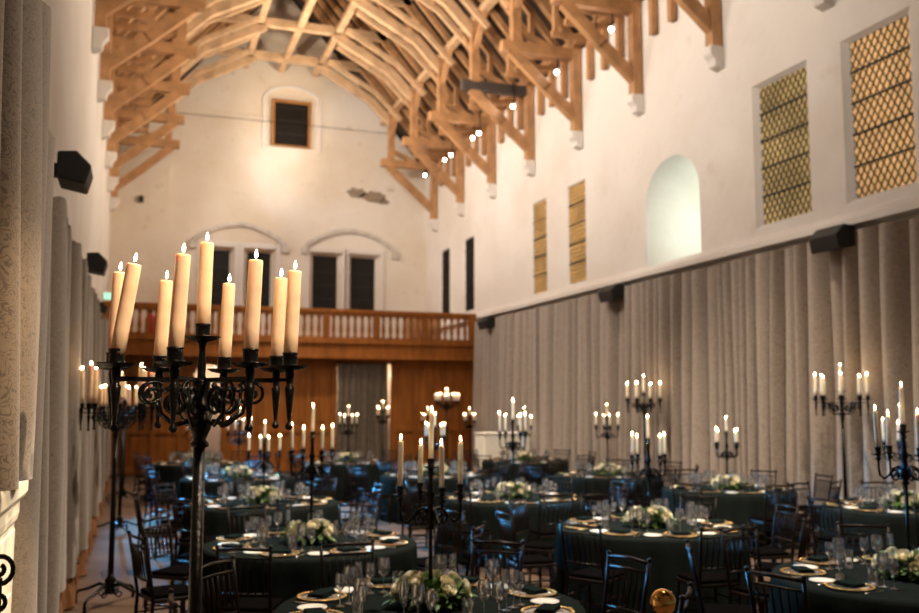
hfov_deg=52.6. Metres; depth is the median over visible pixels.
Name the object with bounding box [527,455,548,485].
banquet chair
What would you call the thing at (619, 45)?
frame
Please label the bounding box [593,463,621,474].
flower arrangement
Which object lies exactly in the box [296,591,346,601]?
charger plate
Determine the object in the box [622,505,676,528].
flower arrangement
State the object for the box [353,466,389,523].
banquet chair
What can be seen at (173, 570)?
cushion
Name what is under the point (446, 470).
flower arrangement
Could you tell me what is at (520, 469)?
banquet chair
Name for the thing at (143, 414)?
pendant
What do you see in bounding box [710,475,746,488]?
flower arrangement
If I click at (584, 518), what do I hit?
napkin
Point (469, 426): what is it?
candelabrum
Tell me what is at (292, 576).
banquet table
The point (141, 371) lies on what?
candle
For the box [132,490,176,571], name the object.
banquet chair
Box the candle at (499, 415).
[498,412,500,431]
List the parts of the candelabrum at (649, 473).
arm, stem, arm, arm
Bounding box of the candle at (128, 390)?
[127,387,130,405]
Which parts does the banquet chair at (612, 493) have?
leg, rail, crest rail, leg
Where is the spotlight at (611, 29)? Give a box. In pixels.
[608,14,614,31]
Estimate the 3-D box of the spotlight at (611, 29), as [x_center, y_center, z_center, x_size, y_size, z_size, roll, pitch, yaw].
[3.324,-6.333,20.263,0.120,0.800,0.250,-2,-7,22]
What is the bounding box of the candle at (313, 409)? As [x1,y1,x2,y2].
[311,404,314,431]
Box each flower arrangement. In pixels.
[183,453,207,462]
[222,465,253,477]
[241,485,284,503]
[280,518,341,545]
[336,452,361,461]
[382,569,477,612]
[423,463,448,474]
[494,481,533,498]
[514,451,535,460]
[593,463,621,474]
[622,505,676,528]
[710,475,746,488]
[868,547,918,580]
[880,489,918,507]
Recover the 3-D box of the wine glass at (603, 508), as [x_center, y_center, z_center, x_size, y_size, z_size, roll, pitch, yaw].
[1.439,2.061,9.099,0.084,0.223,0.084,-5,-8,41]
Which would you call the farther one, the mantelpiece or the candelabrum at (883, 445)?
the candelabrum at (883, 445)
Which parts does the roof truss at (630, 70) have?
wall post, wall post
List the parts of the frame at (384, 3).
ashlar post, hanging post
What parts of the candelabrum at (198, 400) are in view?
arm, arm, arm, knob, stem, arm, arm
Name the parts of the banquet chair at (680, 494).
leg, crest rail, rail, leg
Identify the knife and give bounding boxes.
[293,601,325,604]
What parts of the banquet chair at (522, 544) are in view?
leg, rail, crest rail, leg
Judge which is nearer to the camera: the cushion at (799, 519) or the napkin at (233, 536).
the napkin at (233, 536)
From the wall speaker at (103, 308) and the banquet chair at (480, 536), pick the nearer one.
the banquet chair at (480, 536)
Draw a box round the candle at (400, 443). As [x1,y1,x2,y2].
[398,436,402,485]
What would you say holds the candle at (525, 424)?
on the candelabrum at (512, 443)
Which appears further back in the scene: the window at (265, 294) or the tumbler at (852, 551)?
the window at (265, 294)
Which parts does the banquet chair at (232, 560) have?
rail, crest rail, leg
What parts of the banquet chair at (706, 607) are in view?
leg, leg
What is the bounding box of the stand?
[0,554,15,612]
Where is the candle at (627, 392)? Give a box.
[626,385,628,397]
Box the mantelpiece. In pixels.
[0,480,28,612]
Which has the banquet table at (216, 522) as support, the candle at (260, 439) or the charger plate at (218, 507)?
the charger plate at (218, 507)
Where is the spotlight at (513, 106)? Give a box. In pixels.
[511,81,516,108]
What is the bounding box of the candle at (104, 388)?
[103,385,106,405]
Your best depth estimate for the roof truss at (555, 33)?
22.24 m
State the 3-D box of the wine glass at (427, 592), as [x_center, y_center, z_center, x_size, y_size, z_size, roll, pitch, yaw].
[-0.154,1.651,5.078,0.068,0.193,0.068,2,-6,-19]
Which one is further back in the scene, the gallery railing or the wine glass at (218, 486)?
the gallery railing
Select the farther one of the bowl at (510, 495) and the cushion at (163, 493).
the cushion at (163, 493)
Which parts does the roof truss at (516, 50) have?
wall post, hammer post, wall post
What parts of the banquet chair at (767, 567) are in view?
leg, leg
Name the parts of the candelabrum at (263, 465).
arm, stem, arm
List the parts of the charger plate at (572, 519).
plate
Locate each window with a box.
[211,251,228,304]
[246,253,269,306]
[271,99,310,148]
[312,256,336,308]
[350,258,374,309]
[442,249,449,312]
[465,237,473,310]
[533,200,546,293]
[568,181,585,283]
[759,67,811,224]
[849,15,916,197]
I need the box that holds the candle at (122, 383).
[119,374,123,402]
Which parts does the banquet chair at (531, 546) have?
leg, crest rail, leg, seat, leg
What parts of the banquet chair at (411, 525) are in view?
leg, leg, seat, leg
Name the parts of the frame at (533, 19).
ashlar post, hanging post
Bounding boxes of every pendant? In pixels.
[80,410,82,429]
[87,410,90,430]
[92,409,95,429]
[107,371,111,429]
[109,368,121,431]
[138,410,141,430]
[141,409,144,428]
[150,410,153,429]
[153,373,163,428]
[168,367,179,432]
[219,374,227,427]
[244,368,254,431]
[271,373,280,428]
[285,371,294,429]
[821,400,823,415]
[839,400,841,415]
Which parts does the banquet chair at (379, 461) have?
crest rail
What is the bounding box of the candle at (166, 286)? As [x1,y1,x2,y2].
[153,271,172,358]
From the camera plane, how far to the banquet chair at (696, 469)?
14.94 m
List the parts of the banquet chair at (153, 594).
leg, crest rail, rail, leg, seat, leg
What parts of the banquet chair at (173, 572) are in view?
leg, crest rail, rail, rail, seat, leg, leg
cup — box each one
[86,403,91,407]
[108,348,124,361]
[152,356,166,366]
[167,347,183,360]
[195,323,210,335]
[217,357,231,367]
[242,348,258,361]
[269,356,282,366]
[283,352,297,364]
[287,450,295,461]
[298,449,307,459]
[307,431,317,439]
[317,450,326,461]
[328,449,336,459]
[393,486,407,502]
[413,482,426,498]
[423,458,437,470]
[435,487,448,504]
[453,484,467,499]
[628,455,635,464]
[634,453,641,462]
[643,438,652,445]
[655,455,663,465]
[662,454,668,463]
[872,447,884,460]
[880,441,885,449]
[883,445,895,458]
[896,424,909,434]
[913,448,918,461]
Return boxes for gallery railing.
[102,301,475,342]
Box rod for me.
[164,111,409,135]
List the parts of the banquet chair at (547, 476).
crest rail, leg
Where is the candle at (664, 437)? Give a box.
[663,436,665,453]
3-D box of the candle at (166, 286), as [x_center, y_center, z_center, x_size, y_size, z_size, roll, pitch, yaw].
[-1.207,0.042,3.789,0.067,0.376,0.054,1,-6,-8]
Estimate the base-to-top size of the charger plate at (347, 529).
0.023 m
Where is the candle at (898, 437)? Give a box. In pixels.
[897,424,899,440]
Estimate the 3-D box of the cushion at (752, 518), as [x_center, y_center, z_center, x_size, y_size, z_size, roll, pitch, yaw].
[4.067,2.791,12.226,0.370,0.035,0.360,2,-6,-14]
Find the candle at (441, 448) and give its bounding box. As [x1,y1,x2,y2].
[439,439,444,487]
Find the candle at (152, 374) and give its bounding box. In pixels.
[150,372,154,400]
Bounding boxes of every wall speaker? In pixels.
[54,151,92,193]
[85,252,107,275]
[100,302,107,314]
[478,316,495,329]
[598,283,624,302]
[808,223,855,253]
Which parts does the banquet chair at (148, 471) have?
leg, leg, seat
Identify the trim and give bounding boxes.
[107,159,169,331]
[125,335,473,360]
[189,222,398,258]
[196,240,384,310]
[262,85,321,152]
[441,194,918,329]
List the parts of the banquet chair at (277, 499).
leg, rail, crest rail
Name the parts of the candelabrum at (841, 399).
knob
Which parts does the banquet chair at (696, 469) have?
crest rail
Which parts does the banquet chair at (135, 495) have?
leg, leg, seat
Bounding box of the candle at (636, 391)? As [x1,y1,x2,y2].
[635,384,637,397]
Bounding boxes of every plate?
[112,16,120,125]
[204,498,226,500]
[213,544,250,549]
[216,505,242,509]
[216,535,251,541]
[244,534,260,536]
[244,551,260,553]
[260,550,299,556]
[264,530,285,534]
[292,609,341,612]
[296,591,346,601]
[297,604,326,609]
[301,502,326,505]
[307,551,328,555]
[329,548,367,553]
[334,587,360,592]
[336,527,352,532]
[351,530,368,533]
[361,579,391,587]
[365,545,385,549]
[367,532,398,536]
[375,540,407,545]
[432,17,614,160]
[470,578,486,586]
[476,500,500,502]
[485,583,511,589]
[508,587,556,597]
[520,605,574,612]
[530,598,559,604]
[552,498,576,500]
[565,524,594,529]
[569,518,599,522]
[590,529,607,532]
[603,531,636,535]
[643,533,662,536]
[663,532,697,537]
[688,519,704,521]
[697,532,715,534]
[698,490,720,492]
[702,521,732,525]
[739,491,761,493]
[780,567,825,575]
[793,564,817,568]
[798,557,838,564]
[809,577,834,582]
[825,581,875,591]
[826,502,853,506]
[840,499,863,502]
[840,557,857,561]
[853,507,882,511]
[862,555,871,560]
[887,511,903,512]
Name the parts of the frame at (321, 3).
hanging post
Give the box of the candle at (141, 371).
[138,363,143,402]
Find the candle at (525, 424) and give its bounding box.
[524,415,526,430]
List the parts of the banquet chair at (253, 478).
crest rail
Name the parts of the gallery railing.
newel post, newel post, handrail, rail, newel post, newel post, newel post, newel post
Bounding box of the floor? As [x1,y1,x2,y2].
[63,468,817,612]
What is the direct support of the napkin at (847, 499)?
on the charger plate at (840, 499)
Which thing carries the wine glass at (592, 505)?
on the banquet table at (669, 556)
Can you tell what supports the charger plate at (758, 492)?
on the banquet table at (736, 508)
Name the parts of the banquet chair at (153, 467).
leg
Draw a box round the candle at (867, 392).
[865,373,869,394]
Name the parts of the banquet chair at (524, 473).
leg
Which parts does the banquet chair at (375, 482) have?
seat, leg, leg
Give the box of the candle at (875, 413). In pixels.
[873,406,879,446]
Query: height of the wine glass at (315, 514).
0.223 m
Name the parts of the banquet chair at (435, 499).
leg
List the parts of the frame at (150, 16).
ashlar post, hanging post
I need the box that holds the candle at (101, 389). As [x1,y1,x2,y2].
[99,386,102,405]
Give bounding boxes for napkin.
[207,496,221,499]
[220,504,237,507]
[221,543,243,547]
[224,534,244,538]
[268,504,284,507]
[268,527,284,531]
[268,549,291,553]
[303,607,326,612]
[307,500,321,503]
[307,588,336,597]
[314,496,325,498]
[337,546,360,551]
[370,577,395,584]
[372,530,392,534]
[380,538,399,543]
[459,575,479,583]
[480,498,495,501]
[517,585,547,594]
[526,499,538,501]
[534,603,560,612]
[576,516,592,520]
[609,529,630,533]
[614,513,625,516]
[670,531,691,534]
[702,489,715,491]
[709,519,724,523]
[743,490,757,491]
[791,566,814,572]
[807,555,832,561]
[833,579,866,588]
[843,498,858,500]
[858,506,876,509]
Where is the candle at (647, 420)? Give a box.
[646,415,649,437]
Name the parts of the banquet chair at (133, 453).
leg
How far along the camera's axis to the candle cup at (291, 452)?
8.16 m
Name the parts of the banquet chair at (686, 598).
leg, rail, crest rail, leg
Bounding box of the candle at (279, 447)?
[278,437,280,449]
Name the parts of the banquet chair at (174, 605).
crest rail, leg, leg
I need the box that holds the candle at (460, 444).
[458,436,462,483]
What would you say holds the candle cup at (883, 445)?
on the candelabrum at (883, 445)
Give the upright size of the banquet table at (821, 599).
0.733 m
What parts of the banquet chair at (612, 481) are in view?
leg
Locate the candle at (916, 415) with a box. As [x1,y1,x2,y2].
[915,410,918,447]
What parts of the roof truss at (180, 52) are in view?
wall post, hammer post, hammer post, wall post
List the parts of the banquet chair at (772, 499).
leg, leg, seat, leg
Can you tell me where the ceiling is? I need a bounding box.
[125,0,614,161]
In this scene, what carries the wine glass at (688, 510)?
on the banquet table at (669, 556)
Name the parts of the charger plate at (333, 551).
plate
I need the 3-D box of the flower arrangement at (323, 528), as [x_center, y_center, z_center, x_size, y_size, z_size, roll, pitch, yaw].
[-1.306,1.979,8.224,0.537,0.206,0.555,3,-7,-26]
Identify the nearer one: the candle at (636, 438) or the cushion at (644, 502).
the candle at (636, 438)
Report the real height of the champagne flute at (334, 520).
0.238 m
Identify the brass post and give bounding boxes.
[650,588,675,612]
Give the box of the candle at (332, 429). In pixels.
[330,424,333,448]
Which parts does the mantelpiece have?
cornice, jamb panel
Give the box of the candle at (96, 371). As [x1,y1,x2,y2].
[92,367,98,402]
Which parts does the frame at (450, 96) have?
ashlar post, hanging post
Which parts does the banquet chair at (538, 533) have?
leg, seat, rail, crest rail, leg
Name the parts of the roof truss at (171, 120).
wall post, hammer post, hammer post, wall post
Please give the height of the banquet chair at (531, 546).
0.943 m
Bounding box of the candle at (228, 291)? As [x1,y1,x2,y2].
[218,275,234,359]
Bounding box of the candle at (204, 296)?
[196,233,213,323]
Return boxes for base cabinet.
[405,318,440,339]
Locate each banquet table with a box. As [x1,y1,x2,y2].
[144,460,241,501]
[177,474,294,527]
[177,496,338,564]
[202,530,417,612]
[274,581,585,612]
[300,459,391,501]
[379,471,488,523]
[437,492,585,567]
[481,459,568,488]
[550,516,756,612]
[553,471,662,513]
[662,485,800,549]
[768,557,918,612]
[817,499,918,556]
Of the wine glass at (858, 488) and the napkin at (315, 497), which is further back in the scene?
the napkin at (315, 497)
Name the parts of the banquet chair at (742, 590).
leg, crest rail, rail, rail, seat, leg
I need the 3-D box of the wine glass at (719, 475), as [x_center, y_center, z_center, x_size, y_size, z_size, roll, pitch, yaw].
[3.676,2.478,13.033,0.084,0.223,0.084,4,-7,-32]
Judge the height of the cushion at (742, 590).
0.035 m
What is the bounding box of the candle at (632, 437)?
[631,435,633,454]
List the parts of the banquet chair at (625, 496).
leg, leg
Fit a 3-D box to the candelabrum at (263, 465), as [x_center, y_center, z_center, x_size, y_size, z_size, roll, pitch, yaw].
[-2.439,2.038,11.594,0.367,0.800,0.367,-2,-6,18]
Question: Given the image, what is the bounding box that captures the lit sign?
[100,292,111,300]
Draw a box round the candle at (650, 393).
[649,385,651,397]
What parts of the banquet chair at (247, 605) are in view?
leg, crest rail, rail, rail, seat, leg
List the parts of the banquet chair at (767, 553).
seat, leg, rail, rail, crest rail, leg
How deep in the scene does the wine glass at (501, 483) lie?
11.73 m
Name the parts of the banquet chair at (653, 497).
leg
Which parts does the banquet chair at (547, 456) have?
crest rail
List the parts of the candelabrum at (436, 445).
stem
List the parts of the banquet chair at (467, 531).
leg, rail, crest rail, leg, seat, leg, leg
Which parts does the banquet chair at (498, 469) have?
crest rail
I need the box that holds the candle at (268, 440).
[267,439,269,450]
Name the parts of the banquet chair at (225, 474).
rail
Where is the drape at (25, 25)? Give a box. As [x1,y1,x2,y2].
[0,0,50,490]
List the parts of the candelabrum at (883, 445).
arm, stem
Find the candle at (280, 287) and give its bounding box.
[270,269,286,355]
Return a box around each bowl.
[255,497,271,502]
[414,592,451,608]
[506,492,520,497]
[637,519,660,527]
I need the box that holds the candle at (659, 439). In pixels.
[658,435,661,455]
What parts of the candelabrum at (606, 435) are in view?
stem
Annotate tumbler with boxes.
[256,526,264,541]
[288,534,296,550]
[352,590,363,612]
[358,528,366,541]
[392,571,403,583]
[462,597,474,612]
[491,576,501,598]
[495,490,500,500]
[602,514,608,527]
[666,518,673,531]
[689,512,696,525]
[844,550,853,568]
[865,493,870,503]
[867,564,878,585]
[878,498,884,509]
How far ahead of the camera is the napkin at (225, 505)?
10.85 m
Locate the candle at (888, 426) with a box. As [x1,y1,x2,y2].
[886,410,891,444]
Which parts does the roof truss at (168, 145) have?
wall post, hammer post, hammer post, wall post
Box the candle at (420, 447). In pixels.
[418,441,422,482]
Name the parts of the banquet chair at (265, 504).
leg, crest rail, rail, leg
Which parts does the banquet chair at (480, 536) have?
leg, leg, crest rail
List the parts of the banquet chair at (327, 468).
leg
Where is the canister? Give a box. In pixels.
[145,310,154,332]
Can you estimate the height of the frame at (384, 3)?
7.409 m
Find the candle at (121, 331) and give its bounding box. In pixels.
[110,253,140,355]
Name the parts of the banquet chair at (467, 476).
leg, crest rail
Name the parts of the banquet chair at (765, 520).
leg, leg, seat, crest rail, leg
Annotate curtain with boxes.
[11,130,110,612]
[335,362,394,459]
[472,217,918,530]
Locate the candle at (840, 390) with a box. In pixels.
[838,373,842,394]
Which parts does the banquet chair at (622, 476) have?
leg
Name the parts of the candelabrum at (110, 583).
knob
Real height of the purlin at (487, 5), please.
0.200 m
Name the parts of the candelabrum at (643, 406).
knob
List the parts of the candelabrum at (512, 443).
arm, stem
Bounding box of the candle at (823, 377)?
[823,377,825,395]
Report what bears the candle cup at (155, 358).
on the candelabrum at (198, 400)
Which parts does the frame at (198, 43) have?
hanging post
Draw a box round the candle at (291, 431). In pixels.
[290,427,293,449]
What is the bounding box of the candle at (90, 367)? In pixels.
[86,362,93,402]
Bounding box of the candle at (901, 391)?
[899,382,904,423]
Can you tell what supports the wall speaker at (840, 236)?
attached to the wall at (671, 170)
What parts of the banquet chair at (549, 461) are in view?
leg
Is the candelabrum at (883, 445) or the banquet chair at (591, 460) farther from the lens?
the banquet chair at (591, 460)
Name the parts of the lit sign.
lit panel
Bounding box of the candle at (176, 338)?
[168,243,190,351]
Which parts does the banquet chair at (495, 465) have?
leg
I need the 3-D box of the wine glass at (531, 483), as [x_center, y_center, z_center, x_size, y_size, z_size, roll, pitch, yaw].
[0.935,2.341,11.743,0.084,0.223,0.084,-2,-6,16]
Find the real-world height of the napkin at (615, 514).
0.026 m
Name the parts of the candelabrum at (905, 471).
arm, arm, stem, arm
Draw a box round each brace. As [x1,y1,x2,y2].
[391,108,399,136]
[413,82,423,112]
[432,68,436,84]
[441,50,452,84]
[463,33,468,49]
[474,10,487,50]
[503,0,508,8]
[515,0,521,7]
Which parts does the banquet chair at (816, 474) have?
leg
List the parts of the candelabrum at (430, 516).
arm, arm, stem, arm, arm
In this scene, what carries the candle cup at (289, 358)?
on the candelabrum at (198, 400)
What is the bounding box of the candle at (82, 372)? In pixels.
[80,367,84,402]
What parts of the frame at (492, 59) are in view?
ashlar post, hanging post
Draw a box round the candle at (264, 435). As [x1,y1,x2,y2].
[263,423,265,437]
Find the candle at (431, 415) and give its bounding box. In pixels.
[428,408,433,457]
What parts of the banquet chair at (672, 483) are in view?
leg, crest rail, rail, leg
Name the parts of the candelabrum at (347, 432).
stem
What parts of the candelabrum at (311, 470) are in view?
arm, stem, arm, arm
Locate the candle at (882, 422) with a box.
[881,418,884,440]
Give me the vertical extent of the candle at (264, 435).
0.245 m
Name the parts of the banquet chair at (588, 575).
leg, crest rail, rail, rail, leg, seat, leg, leg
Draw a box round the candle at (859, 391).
[857,375,861,394]
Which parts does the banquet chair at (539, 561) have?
leg, crest rail, leg, seat, leg, leg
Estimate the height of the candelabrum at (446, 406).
2.190 m
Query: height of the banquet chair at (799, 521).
0.943 m
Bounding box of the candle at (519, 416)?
[519,416,520,431]
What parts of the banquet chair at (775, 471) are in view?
crest rail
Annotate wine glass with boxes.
[217,486,221,502]
[244,521,251,543]
[245,487,251,505]
[249,516,258,542]
[258,521,267,547]
[261,526,268,538]
[265,515,271,537]
[273,512,282,536]
[277,487,283,496]
[297,523,306,551]
[299,485,304,502]
[307,527,314,551]
[314,510,322,518]
[334,573,345,607]
[342,521,351,546]
[342,565,355,604]
[350,511,358,536]
[353,524,360,547]
[353,576,367,612]
[357,585,367,604]
[363,516,371,541]
[365,562,374,593]
[369,518,375,540]
[377,557,389,593]
[410,582,424,612]
[425,558,434,570]
[425,590,436,612]
[435,554,446,572]
[477,579,490,612]
[484,561,493,592]
[486,558,499,595]
[493,584,504,612]
[500,483,506,500]
[506,568,519,608]
[514,572,525,605]
[530,483,536,492]
[547,481,553,498]
[592,505,597,524]
[596,501,603,523]
[602,505,610,528]
[604,509,610,529]
[611,502,616,520]
[618,499,625,520]
[635,508,643,532]
[644,512,650,533]
[675,508,683,530]
[686,512,692,532]
[687,501,694,523]
[696,505,704,528]
[702,508,708,527]
[719,475,724,491]
[825,542,834,569]
[832,544,844,577]
[833,537,844,568]
[834,550,842,579]
[858,488,864,505]
[860,538,869,564]
[871,534,882,551]
[876,552,889,587]
[882,484,889,502]
[883,490,890,510]
[888,559,899,589]
[890,494,895,510]
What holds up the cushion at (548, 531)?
on the banquet chair at (538, 533)
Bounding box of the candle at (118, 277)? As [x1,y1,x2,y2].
[107,263,124,351]
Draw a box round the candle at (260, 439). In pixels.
[259,435,261,449]
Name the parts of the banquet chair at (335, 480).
crest rail, leg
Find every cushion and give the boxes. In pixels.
[140,583,187,598]
[145,527,174,534]
[148,493,177,496]
[152,565,188,576]
[153,498,178,502]
[160,518,181,524]
[178,535,221,542]
[223,597,283,611]
[342,517,373,523]
[353,488,376,491]
[360,494,388,497]
[405,520,437,525]
[418,556,454,567]
[450,527,488,534]
[509,554,554,564]
[519,540,554,549]
[530,528,555,535]
[569,568,624,580]
[587,496,608,499]
[633,500,660,504]
[641,495,661,499]
[678,572,736,583]
[704,603,751,612]
[733,582,769,597]
[749,516,786,521]
[749,547,789,555]
[754,561,782,571]
[778,525,811,531]
[798,517,818,523]
[799,505,820,509]
[799,511,820,516]
[817,535,864,543]
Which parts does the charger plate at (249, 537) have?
plate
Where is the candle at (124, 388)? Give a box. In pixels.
[123,382,125,398]
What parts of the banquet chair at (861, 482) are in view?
crest rail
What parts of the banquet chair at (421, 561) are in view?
seat, leg, rail, crest rail, leg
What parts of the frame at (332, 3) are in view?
ashlar post, hanging post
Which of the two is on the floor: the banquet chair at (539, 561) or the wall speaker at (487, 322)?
the banquet chair at (539, 561)
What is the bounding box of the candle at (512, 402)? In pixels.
[512,402,513,418]
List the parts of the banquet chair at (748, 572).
leg, crest rail, rail, leg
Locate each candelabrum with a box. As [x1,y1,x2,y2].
[75,393,154,612]
[94,323,307,612]
[97,399,148,531]
[106,401,133,503]
[226,420,251,473]
[246,438,282,497]
[287,431,336,543]
[339,416,357,451]
[377,409,388,458]
[393,458,467,609]
[421,415,428,457]
[424,427,446,463]
[434,397,459,470]
[464,415,475,469]
[496,419,527,492]
[516,425,532,456]
[595,416,618,466]
[626,393,663,467]
[628,438,668,507]
[714,431,739,480]
[812,391,871,547]
[872,424,918,565]
[880,428,916,495]
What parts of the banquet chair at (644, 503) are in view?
leg, leg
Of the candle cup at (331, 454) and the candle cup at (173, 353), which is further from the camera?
the candle cup at (331, 454)
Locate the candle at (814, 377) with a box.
[813,376,817,394]
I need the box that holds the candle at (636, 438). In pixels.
[635,434,638,453]
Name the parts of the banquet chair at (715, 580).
leg, leg, seat, leg, crest rail, rail, rail, leg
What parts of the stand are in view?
rod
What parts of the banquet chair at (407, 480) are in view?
leg, leg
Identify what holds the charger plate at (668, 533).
on the banquet table at (669, 556)
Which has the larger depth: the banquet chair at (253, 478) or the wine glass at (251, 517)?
the banquet chair at (253, 478)
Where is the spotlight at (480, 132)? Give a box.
[477,111,482,134]
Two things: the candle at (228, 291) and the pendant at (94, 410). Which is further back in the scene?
the pendant at (94, 410)
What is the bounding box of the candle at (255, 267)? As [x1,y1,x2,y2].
[243,249,262,348]
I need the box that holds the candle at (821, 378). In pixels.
[819,374,823,394]
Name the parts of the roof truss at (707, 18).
wall post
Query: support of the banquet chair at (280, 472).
on the floor
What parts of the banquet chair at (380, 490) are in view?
leg, crest rail, leg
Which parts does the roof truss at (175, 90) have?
wall post, hammer post, hammer post, wall post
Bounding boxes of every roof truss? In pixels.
[94,0,643,94]
[99,0,583,131]
[103,0,534,159]
[106,0,495,183]
[109,0,463,202]
[111,0,437,218]
[674,0,721,47]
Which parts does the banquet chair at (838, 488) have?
leg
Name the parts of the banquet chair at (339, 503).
leg, rail, crest rail, leg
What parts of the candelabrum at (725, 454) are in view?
stem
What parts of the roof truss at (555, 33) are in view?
ashlar post, hanging post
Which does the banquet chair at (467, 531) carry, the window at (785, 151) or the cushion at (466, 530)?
the cushion at (466, 530)
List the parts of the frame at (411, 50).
ashlar post, hanging post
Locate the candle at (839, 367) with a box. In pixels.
[838,364,842,387]
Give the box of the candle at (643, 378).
[642,377,644,392]
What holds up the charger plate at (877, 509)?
on the banquet table at (897, 521)
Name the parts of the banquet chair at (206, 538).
leg, crest rail, seat, leg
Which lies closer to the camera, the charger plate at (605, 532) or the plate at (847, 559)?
the plate at (847, 559)
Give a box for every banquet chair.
[127,530,187,612]
[132,452,147,489]
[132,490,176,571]
[136,457,167,503]
[140,513,188,612]
[142,465,177,524]
[147,470,185,527]
[152,482,181,559]
[167,588,178,612]
[171,497,221,583]
[179,450,192,460]
[181,462,192,477]
[191,457,213,473]
[202,555,239,612]
[204,472,226,496]
[215,545,283,612]
[224,477,254,496]
[226,503,266,534]
[231,450,247,465]
[246,460,269,473]
[249,455,261,473]
[275,453,297,486]
[275,497,313,527]
[278,471,301,493]
[288,451,301,475]
[293,456,322,492]
[300,461,319,492]
[303,465,330,496]
[309,478,336,499]
[319,539,374,587]
[338,502,378,530]
[341,481,383,529]
[344,456,365,503]
[346,462,376,515]
[347,489,381,530]
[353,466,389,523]
[378,459,397,479]
[383,449,397,470]
[396,484,439,557]
[403,454,411,470]
[406,469,436,528]
[406,477,438,548]
[413,451,417,469]
[418,510,465,574]
[436,458,457,470]
[443,493,491,571]
[446,521,485,576]
[465,449,480,472]
[466,474,493,491]
[470,537,524,583]
[474,454,502,484]
[477,468,499,491]
[490,460,509,488]
[495,508,556,590]
[508,497,554,587]
[517,463,523,482]
[519,461,551,491]
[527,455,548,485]
[527,492,573,575]
[528,465,552,492]
[546,474,572,493]
[548,459,567,491]
[554,449,570,467]
[558,520,627,612]
[576,454,589,469]
[579,492,613,516]
[583,469,611,514]
[587,479,625,516]
[588,451,596,469]
[602,550,651,612]
[605,458,627,468]
[615,486,629,512]
[621,475,645,508]
[625,470,660,507]
[639,468,676,500]
[664,460,681,486]
[671,481,713,519]
[674,468,697,483]
[676,525,745,612]
[678,581,693,612]
[679,493,717,518]
[685,539,751,612]
[719,524,769,612]
[744,566,808,612]
[748,483,794,556]
[749,501,799,581]
[750,469,776,484]
[752,514,811,604]
[767,487,816,562]
[786,481,819,555]
[798,479,841,547]
[799,473,832,530]
[806,495,866,556]
[836,522,889,556]
[860,480,894,498]
[912,503,918,550]
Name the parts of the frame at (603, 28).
hanging post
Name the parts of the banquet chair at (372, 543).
leg, rail, crest rail, leg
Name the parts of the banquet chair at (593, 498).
leg, crest rail, leg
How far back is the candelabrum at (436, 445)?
16.19 m
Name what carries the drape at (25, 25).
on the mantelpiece
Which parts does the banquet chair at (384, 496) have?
leg, leg, seat, leg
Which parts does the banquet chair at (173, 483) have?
leg, crest rail, leg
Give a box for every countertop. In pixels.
[474,432,529,433]
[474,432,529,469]
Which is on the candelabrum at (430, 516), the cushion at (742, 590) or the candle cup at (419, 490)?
the candle cup at (419, 490)
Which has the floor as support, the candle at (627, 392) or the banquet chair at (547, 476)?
the banquet chair at (547, 476)
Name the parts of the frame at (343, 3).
ashlar post, hanging post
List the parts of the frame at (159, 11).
ashlar post, hanging post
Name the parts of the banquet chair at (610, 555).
leg, rail, rail, crest rail, leg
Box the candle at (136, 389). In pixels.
[134,386,137,405]
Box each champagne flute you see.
[229,482,232,500]
[257,518,264,546]
[285,510,290,524]
[294,484,298,503]
[332,520,338,548]
[354,511,360,537]
[355,561,362,601]
[399,579,408,612]
[449,553,456,571]
[501,569,511,611]
[629,506,634,531]
[693,505,698,529]
[835,540,844,575]
[886,533,893,547]
[913,490,917,502]
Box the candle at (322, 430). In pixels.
[320,426,323,450]
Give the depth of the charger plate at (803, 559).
7.13 m
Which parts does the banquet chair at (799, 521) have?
leg, crest rail, leg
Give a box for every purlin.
[242,0,271,68]
[278,0,315,72]
[312,0,356,76]
[380,0,498,125]
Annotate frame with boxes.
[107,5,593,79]
[111,0,545,114]
[113,0,556,106]
[115,0,505,143]
[117,4,479,152]
[118,0,444,185]
[118,0,523,129]
[119,0,450,175]
[119,0,486,155]
[120,0,455,176]
[120,0,472,166]
[126,0,513,136]
[128,0,567,98]
[564,15,610,69]
[580,9,623,56]
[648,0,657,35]
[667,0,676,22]
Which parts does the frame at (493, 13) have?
ashlar post, ashlar post, hanging post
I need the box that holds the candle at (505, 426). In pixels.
[504,417,506,430]
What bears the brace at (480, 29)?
attached to the roof truss at (180, 52)
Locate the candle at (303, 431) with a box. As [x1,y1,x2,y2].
[301,426,304,448]
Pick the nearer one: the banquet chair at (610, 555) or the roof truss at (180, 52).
the banquet chair at (610, 555)
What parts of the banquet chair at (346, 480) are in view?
leg, crest rail, leg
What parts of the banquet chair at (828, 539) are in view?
leg, crest rail, rail, rail, seat, leg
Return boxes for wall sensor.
[139,195,143,201]
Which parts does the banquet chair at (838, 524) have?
leg, rail, crest rail, leg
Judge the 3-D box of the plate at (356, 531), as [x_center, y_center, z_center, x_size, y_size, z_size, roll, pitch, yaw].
[-0.949,2.137,8.804,0.178,0.014,0.178,2,-6,-19]
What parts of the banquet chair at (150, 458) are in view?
leg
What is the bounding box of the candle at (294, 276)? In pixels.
[284,261,301,352]
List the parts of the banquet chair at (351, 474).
leg, leg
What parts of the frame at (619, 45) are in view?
hanging post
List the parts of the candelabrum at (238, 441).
stem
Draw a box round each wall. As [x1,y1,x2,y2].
[42,0,119,301]
[109,355,473,476]
[119,0,425,338]
[191,364,389,459]
[425,0,918,339]
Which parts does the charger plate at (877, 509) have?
plate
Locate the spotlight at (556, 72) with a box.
[554,44,559,74]

